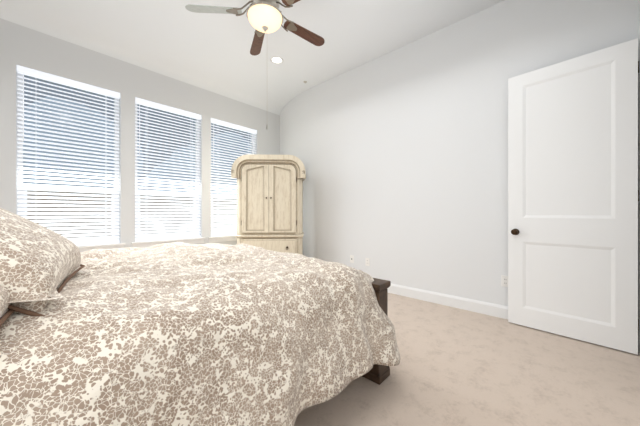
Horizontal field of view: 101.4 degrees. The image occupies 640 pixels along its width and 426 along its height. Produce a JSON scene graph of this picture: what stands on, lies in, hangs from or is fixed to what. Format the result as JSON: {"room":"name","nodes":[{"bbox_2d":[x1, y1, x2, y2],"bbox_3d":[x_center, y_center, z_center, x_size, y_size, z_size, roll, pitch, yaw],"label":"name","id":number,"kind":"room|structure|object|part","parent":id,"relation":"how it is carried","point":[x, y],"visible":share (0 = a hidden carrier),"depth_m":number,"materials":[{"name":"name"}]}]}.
{"room":"bedroom","nodes":[
{"label":"bedroom","id":0,"kind":"room"},
{"bbox_2d":[0,18,279,247],"bbox_3d":[-2.276,-0.725,3.740,0.150,3.650,4.500,0,0,42],"label":"wall","id":1,"kind":"structure","parent":0,"point":[20,45],"depth_m":3.37,"materials":[{"name":"white paint"}]},
{"bbox_2d":[16,68,118,241],"bbox_3d":[-2.913,-0.565,3.090,0.060,1.930,0.870,0,0,42],"label":"window","id":2,"kind":"structure","parent":1,"relation":"in","point":[18,99],"depth_m":2.94,"materials":[{"name":"white plastic"}]},
{"bbox_2d":[17,65,119,245],"bbox_3d":[-2.861,-0.575,3.042,0.070,1.909,0.864,0,0,42],"label":"window blind","id":3,"kind":"object","parent":2,"relation":"attached to","point":[59,80],"visible":0.88,"depth_m":3.02,"materials":[{"name":"white plastic"}]},
{"bbox_2d":[77,243,124,252],"bbox_3d":[-2.855,0.428,3.037,0.117,0.093,0.960,0,0,42],"label":"window sill","id":4,"kind":"structure","parent":1,"relation":"attached to","point":[83,248],"depth_m":3.18,"materials":[{"name":"white wood"}]},
{"bbox_2d":[135,103,198,237],"bbox_3d":[-2.220,-0.565,3.845,0.060,1.930,0.870,0,0,42],"label":"window","id":5,"kind":"structure","parent":1,"relation":"in","point":[166,181],"depth_m":3.88,"materials":[{"name":"white plastic"}]},
{"bbox_2d":[135,97,200,241],"bbox_3d":[-2.169,-0.575,3.798,0.070,1.909,0.864,0,0,42],"label":"window blind","id":6,"kind":"object","parent":5,"relation":"attached to","point":[160,225],"visible":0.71,"depth_m":3.76,"materials":[{"name":"white plastic"}]},
{"bbox_2d":[131,237,204,247],"bbox_3d":[-2.163,0.428,3.792,0.117,0.093,0.960,0,0,42],"label":"window sill","id":7,"kind":"structure","parent":1,"relation":"attached to","point":[146,244],"depth_m":3.70,"materials":[{"name":"white wood"}]},
{"bbox_2d":[208,235,236,242],"bbox_3d":[-1.477,0.428,4.541,0.117,0.093,0.960,0,0,42],"label":"window sill","id":8,"kind":"structure","parent":1,"relation":"attached to","point":[212,239],"depth_m":4.32,"materials":[{"name":"white"}]},
{"bbox_2d":[211,123,253,233],"bbox_3d":[-1.535,-0.565,4.594,0.060,1.930,0.870,0,0,42],"label":"window","id":9,"kind":"structure","parent":1,"relation":"in","point":[227,168],"depth_m":4.50,"materials":[{"name":"white plastic"}]},
{"bbox_2d":[211,118,256,236],"bbox_3d":[-1.483,-0.575,4.546,0.070,1.909,0.864,0,0,42],"label":"window blind","id":10,"kind":"object","parent":9,"relation":"attached to","point":[233,126],"visible":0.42,"depth_m":4.42,"materials":[{"name":"white plastic"}]},
{"bbox_2d":[0,0,503,114],"bbox_3d":[-0.525,-2.250,2.136,4.900,0.600,4.500,0,0,42],"label":"ceiling","id":11,"kind":"structure","parent":0,"point":[177,40],"depth_m":3.21,"materials":[{"name":"white paint"}]},
{"bbox_2d":[185,0,324,129],"bbox_3d":[-0.449,-1.498,2.358,1.306,1.441,1.297,0,0,42],"label":"ceiling fan","id":12,"kind":"object","parent":11,"relation":"hanging from","point":[265,16],"visible":1,"depth_m":2.33,"materials":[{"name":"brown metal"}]},
{"bbox_3d":[-0.936,-1.800,2.319,0.369,0.032,0.382,0,0,43],"label":"blade","id":13,"kind":"part","parent":12,"relation":"part of","materials":[{"name":"wood"}]},
{"bbox_3d":[-0.658,-1.800,2.764,0.449,0.032,0.270,0,0,43],"label":"blade","id":14,"kind":"part","parent":12,"relation":"part of","materials":[{"name":"brown wood"}]},
{"bbox_3d":[-0.525,-1.297,2.414,0.019,1.038,0.110,0,0,43],"label":"chain","id":15,"kind":"part","parent":12,"relation":"part of","materials":[{"name":"silver metal"}]},
{"bbox_3d":[-0.492,-1.706,2.350,0.304,0.098,0.304,0,0,43],"label":"lamp shade","id":16,"kind":"part","parent":12,"relation":"part of","materials":[{"name":"white glass"}]},
{"bbox_3d":[-0.111,-1.800,2.114,0.478,0.032,0.174,0,0,43],"label":"blade","id":17,"kind":"part","parent":12,"relation":"part of","materials":[{"name":"brown wood"}]},
{"bbox_3d":[-0.146,-1.800,2.635,0.155,0.032,0.481,0,0,43],"label":"blade","id":18,"kind":"part","parent":12,"relation":"part of","materials":[{"name":"brown wood"}]},
{"bbox_2d":[270,56,283,63],"bbox_3d":[-0.626,-2.215,3.802,0.196,0.010,0.196,0,0,42],"label":"recessed light","id":19,"kind":"object","parent":11,"relation":"in","point":[276,60],"visible":1,"depth_m":3.80,"materials":[{"name":"white plastic"}]},
{"bbox_2d":[280,0,637,305],"bbox_3d":[0.944,-0.725,3.739,4.900,3.650,0.150,0,0,42],"label":"wall","id":20,"kind":"structure","parent":0,"point":[401,153],"depth_m":3.22,"materials":[{"name":"white paint"}]},
{"bbox_2d":[350,255,353,262],"bbox_3d":[0.489,0.710,4.042,0.070,0.114,0.018,0,0,42],"label":"electrical outlet","id":21,"kind":"object","parent":20,"relation":"attached to","point":[351,258],"visible":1,"depth_m":4.04,"materials":[{"name":"white plastic"}]},
{"bbox_2d":[365,258,369,265],"bbox_3d":[0.699,0.720,3.857,0.070,0.114,0.008,0,0,42],"label":"electrical outlet","id":22,"kind":"object","parent":20,"relation":"attached to","point":[367,261],"visible":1,"depth_m":3.85,"materials":[{"name":"white plastic"}]},
{"bbox_2d":[387,284,507,318],"bbox_3d":[0.889,1.035,3.679,4.600,0.130,0.015,0,0,42],"label":"baseboard","id":23,"kind":"structure","parent":20,"relation":"attached to","point":[492,309],"depth_m":3.06,"materials":[{"name":"white wood"}]},
{"bbox_2d":[501,275,507,286],"bbox_3d":[1.930,0.710,2.728,0.070,0.114,0.008,0,0,42],"label":"electrical outlet","id":24,"kind":"object","parent":20,"relation":"attached to","point":[504,281],"visible":0.77,"depth_m":2.73,"materials":[{"name":"white plastic"}]},
{"bbox_2d":[503,277,507,284],"bbox_3d":[1.929,0.710,2.727,0.032,0.068,0.003,0,0,43],"label":"socket","id":25,"kind":"object","parent":24,"relation":"attached to","point":[505,279],"depth_m":2.72,"materials":[{"name":"white plastic"}]},
{"bbox_2d":[294,293,639,425],"bbox_3d":[-0.525,1.160,2.136,4.900,0.120,4.500,0,0,42],"label":"floor","id":26,"kind":"structure","parent":0,"point":[458,367],"depth_m":1.71,"materials":[{"name":"beige carpet"}]},
{"bbox_2d":[0,208,399,425],"bbox_3d":[-1.077,0.340,1.604,2.336,1.520,2.630,0,0,42],"label":"bed","id":27,"kind":"object","parent":26,"relation":"on","point":[186,334],"visible":1,"depth_m":0.93,"materials":[{"name":"beige fabric"}]},
{"bbox_2d":[0,208,81,326],"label":"pillow","id":28,"kind":"object","parent":27,"relation":"on","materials":[{"name":"beige fabric"}]},
{"bbox_2d":[231,154,305,254],"bbox_3d":[-0.796,0.105,4.284,1.120,1.990,0.618,0,0,-3],"label":"armoire","id":29,"kind":"object","parent":26,"relation":"on","point":[269,202],"visible":0.73,"depth_m":4.03,"materials":[{"name":"beige wood"}]},
{"bbox_3d":[-0.992,-0.222,4.019,0.411,1.043,0.030,0,0,-2],"label":"door","id":30,"kind":"part","parent":29,"relation":"part of","materials":[{"name":"beige wood"}]},
{"bbox_3d":[-0.785,0.530,4.031,0.850,0.260,0.024,0,0,-2],"label":"drawer","id":31,"kind":"part","parent":29,"relation":"part of","materials":[{"name":"beige wood"}]},
{"bbox_3d":[-0.577,-0.222,4.037,0.411,1.043,0.030,0,0,-2],"label":"door","id":32,"kind":"part","parent":29,"relation":"part of","materials":[{"name":"beige wood"}]},
{"bbox_2d":[638,0,639,29],"bbox_3d":[1.226,-0.225,0.531,0.150,4.650,4.500,0,0,42],"label":"wall","id":33,"kind":"structure","parent":0,"point":[638,14],"depth_m":2.13,"materials":[{"name":"white paint"}]},
{"bbox_2d":[508,38,638,354],"bbox_3d":[2.180,-0.127,2.326,0.045,2.430,0.836,0,0,-43],"label":"door","id":34,"kind":"structure","parent":33,"relation":"in","point":[573,192],"depth_m":2.26,"materials":[{"name":"white wood"}]},
{"bbox_2d":[511,229,518,234],"bbox_3d":[1.924,0.185,2.597,0.163,0.064,0.093,0,0,-43],"label":"door knob","id":35,"kind":"object","parent":34,"relation":"attached to","point":[514,231],"depth_m":2.54,"materials":[{"name":"brown metal"}]},
{"bbox_3d":[2.462,-0.132,2.044,0.011,2.090,0.040,0,0,-43],"label":"door hinge","id":36,"kind":"part","parent":34,"relation":"part of","materials":[{"name":"metal"}]},
{"bbox_2d":[638,28,639,355],"bbox_3d":[2.229,-0.165,1.640,0.168,2.530,0.970,0,0,42],"label":"door frame","id":37,"kind":"structure","parent":33,"relation":"attached to","point":[639,191],"depth_m":2.02,"materials":[{"name":"white"}]},
{"label":"outside","id":38,"kind":"structure","parent":0,"visible":0},
{"bbox_3d":[-15.603,1.275,18.801,39.849,0.250,60.000,0,0,43],"label":"ground","id":39,"kind":"structure","parent":38,"visible":0},
{"bbox_2d":[23,132,41,179],"bbox_3d":[-13.275,-1.849,9.111,4.820,5.998,4.971,0,0,42],"label":"tree","id":40,"kind":"object","parent":39,"relation":"on","point":[31,155],"depth_m":10.36,"materials":[{"name":"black plant"}]},
{"bbox_2d":[23,96,142,199],"bbox_3d":[-12.477,-2.091,13.199,5.801,6.482,6.551,0,0,42],"label":"tree","id":41,"kind":"object","parent":39,"relation":"on","point":[48,113],"depth_m":11.66,"materials":[{"name":"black plant"}]},
{"bbox_2d":[27,185,236,237],"bbox_3d":[-6.935,0.188,7.467,0.055,1.925,23.000,0,0,42],"label":"fence","id":42,"kind":"object","parent":39,"relation":"on","point":[110,211],"depth_m":7.88,"materials":[{"name":"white wood"}]},
{"bbox_2d":[145,146,236,193],"bbox_3d":[-7.781,-1.604,16.221,4.003,5.508,5.088,0,0,42],"label":"tree","id":43,"kind":"object","parent":39,"relation":"on","point":[189,172],"depth_m":14.71,"materials":[{"name":"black plant"}]},
{"bbox_2d":[211,131,250,194],"bbox_3d":[-6.375,-2.386,20.558,5.638,7.072,6.081,0,0,42],"label":"tree","id":44,"kind":"object","parent":39,"relation":"on","point":[230,148],"depth_m":17.65,"materials":[{"name":"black plant"}]}
]}

